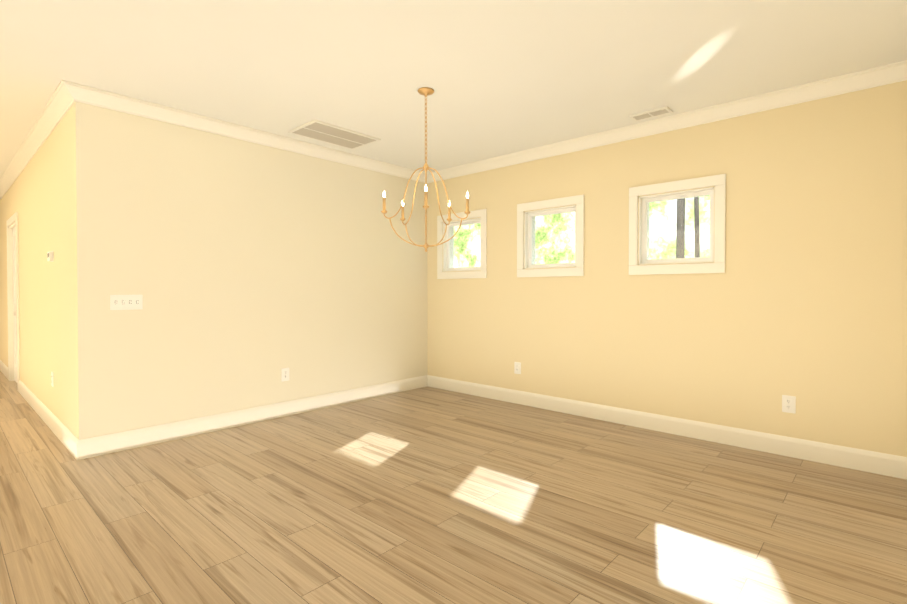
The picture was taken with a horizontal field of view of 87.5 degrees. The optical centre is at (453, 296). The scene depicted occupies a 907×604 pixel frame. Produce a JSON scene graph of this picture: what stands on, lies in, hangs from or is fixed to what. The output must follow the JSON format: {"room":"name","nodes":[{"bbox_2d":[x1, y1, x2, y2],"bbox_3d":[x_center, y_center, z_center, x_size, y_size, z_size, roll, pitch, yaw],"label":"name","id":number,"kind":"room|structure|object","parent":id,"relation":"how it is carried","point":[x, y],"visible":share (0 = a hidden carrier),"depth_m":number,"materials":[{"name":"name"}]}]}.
{"room":"empty dining room","nodes":[
{"label":"empty dining room","id":0,"kind":"room"},
{"bbox_2d":[0,101,104,439],"bbox_3d":[-5.073,0.314,5.656,6.600,3.650,0.150,1,1,42],"label":"wall","id":1,"kind":"structure","parent":0,"point":[52,196],"depth_m":3.72,"materials":[{"name":"beige paint"}]},
{"bbox_2d":[0,360,7,378],"bbox_3d":[-6.705,1.051,7.036,1.982,0.140,0.016,1,1,42],"label":"baseboard","id":2,"kind":"structure","parent":1,"relation":"attached to","point":[3,368],"depth_m":6.79,"materials":[{"name":"white wood"}]},
{"bbox_2d":[6,212,19,391],"bbox_3d":[-5.523,0.065,6.050,1.076,2.138,0.170,1,1,42],"label":"door frame","id":3,"kind":"structure","parent":1,"relation":"attached to","point":[12,220],"depth_m":6.29,"materials":[{"name":"white wood"}]},
{"bbox_2d":[12,227,16,381],"bbox_3d":[-5.559,0.115,6.011,0.852,2.014,0.103,1,1,42],"label":"hall door","id":4,"kind":"structure","parent":1,"relation":"in","point":[14,306],"depth_m":6.23,"materials":[{"name":"white paint"}]},
{"bbox_2d":[0,80,75,199],"bbox_3d":[-5.065,-1.460,5.465,6.538,0.098,0.088,1,1,42],"label":"crown molding","id":5,"kind":"structure","parent":1,"relation":"attached to","point":[66,95],"depth_m":4.09,"materials":[{"name":"white wood"}]},
{"bbox_2d":[18,380,75,453],"bbox_3d":[-3.930,1.084,4.516,3.362,0.140,0.016,1,1,42],"label":"baseboard","id":6,"kind":"structure","parent":1,"relation":"attached to","point":[56,426],"depth_m":4.19,"materials":[{"name":"white wood"}]},
{"bbox_2d":[47,251,53,261],"bbox_3d":[-3.453,-0.340,4.055,0.124,0.092,0.028,1,1,42],"label":"thermostat","id":7,"kind":"object","parent":1,"relation":"attached to","point":[50,255],"visible":1,"depth_m":4.02,"materials":[{"name":"white plastic"}]},
{"bbox_2d":[51,372,53,386],"bbox_3d":[-3.476,0.719,4.103,0.082,0.125,0.010,1,1,42],"label":"electrical outlet","id":8,"kind":"object","parent":1,"relation":"attached to","point":[52,379],"visible":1,"depth_m":4.09,"materials":[{"name":"white plastic"}]},
{"bbox_2d":[101,107,427,434],"bbox_3d":[-1.509,-0.175,4.777,0.150,2.650,3.350,1,1,42],"label":"wall","id":9,"kind":"structure","parent":0,"point":[248,271],"depth_m":4.25,"materials":[{"name":"beige paint"}]},
{"bbox_2d":[110,295,142,309],"bbox_3d":[-2.477,0.048,3.588,0.020,0.109,0.205,1,1,42],"label":"switch plate","id":10,"kind":"object","parent":9,"relation":"attached to","point":[126,302],"visible":1,"depth_m":3.58,"materials":[{"name":"white plastic"}]},
{"bbox_2d":[72,375,427,459],"bbox_3d":[-1.517,1.082,4.661,0.016,0.140,3.476,1,1,42],"label":"baseboard","id":11,"kind":"structure","parent":9,"relation":"attached to","point":[131,439],"depth_m":4.13,"materials":[{"name":"white wood"}]},
{"bbox_2d":[76,83,427,182],"bbox_3d":[-1.502,-1.448,4.591,0.088,0.098,3.390,1,1,42],"label":"crown molding","id":12,"kind":"structure","parent":9,"relation":"attached to","point":[84,94],"depth_m":4.08,"materials":[{"name":"white wood"}]},
{"bbox_2d":[281,368,288,381],"bbox_3d":[-1.615,0.753,4.554,0.010,0.125,0.082,1,1,42],"label":"electrical outlet","id":13,"kind":"object","parent":9,"relation":"attached to","point":[284,374],"visible":1,"depth_m":4.55,"materials":[{"name":"white plastic"}]},
{"bbox_2d":[0,371,906,603],"bbox_3d":[-3.771,1.215,3.681,11.200,0.100,8.360,1,1,42],"label":"floor","id":14,"kind":"structure","parent":0,"point":[427,495],"depth_m":2.55,"materials":[{"name":"brown wood"}]},
{"bbox_2d":[0,0,906,178],"bbox_3d":[-3.771,-1.535,3.645,11.200,0.100,8.360,1,1,42],"label":"ceiling","id":15,"kind":"structure","parent":0,"point":[501,77],"depth_m":2.95,"materials":[{"name":"paint"}]},
{"bbox_2d":[288,119,380,149],"bbox_3d":[-1.095,-1.488,4.397,0.450,0.014,0.710,1,1,42],"label":"ceiling vent","id":16,"kind":"object","parent":15,"relation":"in","point":[318,130],"visible":1,"depth_m":4.36,"materials":[{"name":"white metal"}]},
{"bbox_2d":[381,87,469,251],"bbox_3d":[-0.201,-0.902,3.443,0.622,1.161,0.622,1,1,42],"label":"chandelier","id":17,"kind":"object","parent":15,"relation":"hanging from","point":[426,91],"visible":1,"depth_m":3.39,"materials":[{"name":"gold metal"}]},
{"bbox_2d":[629,106,672,120],"bbox_3d":[1.603,-1.481,3.851,0.300,0.014,0.140,1,1,42],"label":"ceiling vent","id":18,"kind":"object","parent":15,"relation":"in","point":[652,113],"visible":1,"depth_m":3.84,"materials":[{"name":"white metal"}]},
{"bbox_2d":[427,80,906,456],"bbox_3d":[1.373,-0.171,4.530,4.750,2.650,0.160,1,1,42],"label":"wall","id":19,"kind":"structure","parent":0,"point":[803,298],"depth_m":3.69,"materials":[{"name":"beige paint"}]},
{"bbox_2d":[437,209,486,278],"bbox_3d":[0.140,-0.596,5.628,0.764,0.776,0.174,1,1,42],"label":"window","id":20,"kind":"structure","parent":19,"relation":"in","point":[445,260],"depth_m":5.64,"materials":[{"name":"white wood"}]},
{"bbox_2d":[514,362,520,373],"bbox_3d":[0.683,0.767,5.054,0.082,0.125,0.010,1,1,42],"label":"electrical outlet","id":21,"kind":"object","parent":19,"relation":"attached to","point":[517,367],"visible":1,"depth_m":5.05,"materials":[{"name":"white plastic"}]},
{"bbox_2d":[517,194,583,276],"bbox_3d":[1.014,-0.585,4.835,0.764,0.776,0.174,1,1,42],"label":"window","id":22,"kind":"structure","parent":19,"relation":"in","point":[527,266],"depth_m":4.83,"materials":[{"name":"white wood"}]},
{"bbox_2d":[428,61,903,182],"bbox_3d":[1.253,-1.446,4.455,4.350,0.098,0.088,1,1,42],"label":"crown molding","id":23,"kind":"structure","parent":19,"relation":"attached to","point":[894,72],"depth_m":3.77,"materials":[{"name":"white wood"}]},
{"bbox_2d":[428,375,906,478],"bbox_3d":[1.299,1.084,4.495,4.410,0.140,0.016,1,1,42],"label":"baseboard","id":24,"kind":"structure","parent":19,"relation":"attached to","point":[891,465],"depth_m":3.82,"materials":[{"name":"white wood"}]},
{"bbox_2d":[629,174,725,274],"bbox_3d":[1.902,-0.575,4.028,0.764,0.776,0.174,1,1,42],"label":"window","id":25,"kind":"structure","parent":19,"relation":"in","point":[641,266],"depth_m":3.98,"materials":[{"name":"white wood"}]},
{"bbox_2d":[782,395,795,413],"bbox_3d":[2.445,0.788,3.454,0.082,0.125,0.010,1,1,42],"label":"electrical outlet","id":26,"kind":"object","parent":19,"relation":"attached to","point":[788,404],"visible":1,"depth_m":3.45,"materials":[{"name":"white plastic"}]},
{"bbox_2d":[904,60,906,80],"bbox_3d":[0.258,-1.389,0.042,0.088,0.098,7.960,1,1,42],"label":"crown molding","id":27,"kind":"structure","parent":19,"relation":"attached to","point":[905,62],"depth_m":3.00,"materials":[{"name":"white wood"}]},
{"label":"outside","id":28,"kind":"structure","parent":0,"visible":0},
{"bbox_2d":[454,195,709,267],"bbox_3d":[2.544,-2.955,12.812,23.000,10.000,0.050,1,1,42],"label":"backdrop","id":29,"kind":"structure","parent":28,"point":[564,249],"depth_m":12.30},
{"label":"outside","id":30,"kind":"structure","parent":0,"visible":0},
{"bbox_2d":[676,199,684,257],"bbox_3d":[4.249,-2.403,8.806,0.230,8.001,0.162,1,1,42],"label":"trunk","id":31,"kind":"object","parent":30,"point":[681,216],"depth_m":8.78,"materials":[{"name":"grey plant"}]},
{"bbox_2d":[694,197,699,257],"bbox_3d":[4.479,-2.404,8.867,0.322,8.002,0.095,1,1,42],"label":"trunk","id":32,"kind":"object","parent":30,"point":[696,221],"depth_m":8.79,"materials":[{"name":"grey plant"}]}
]}

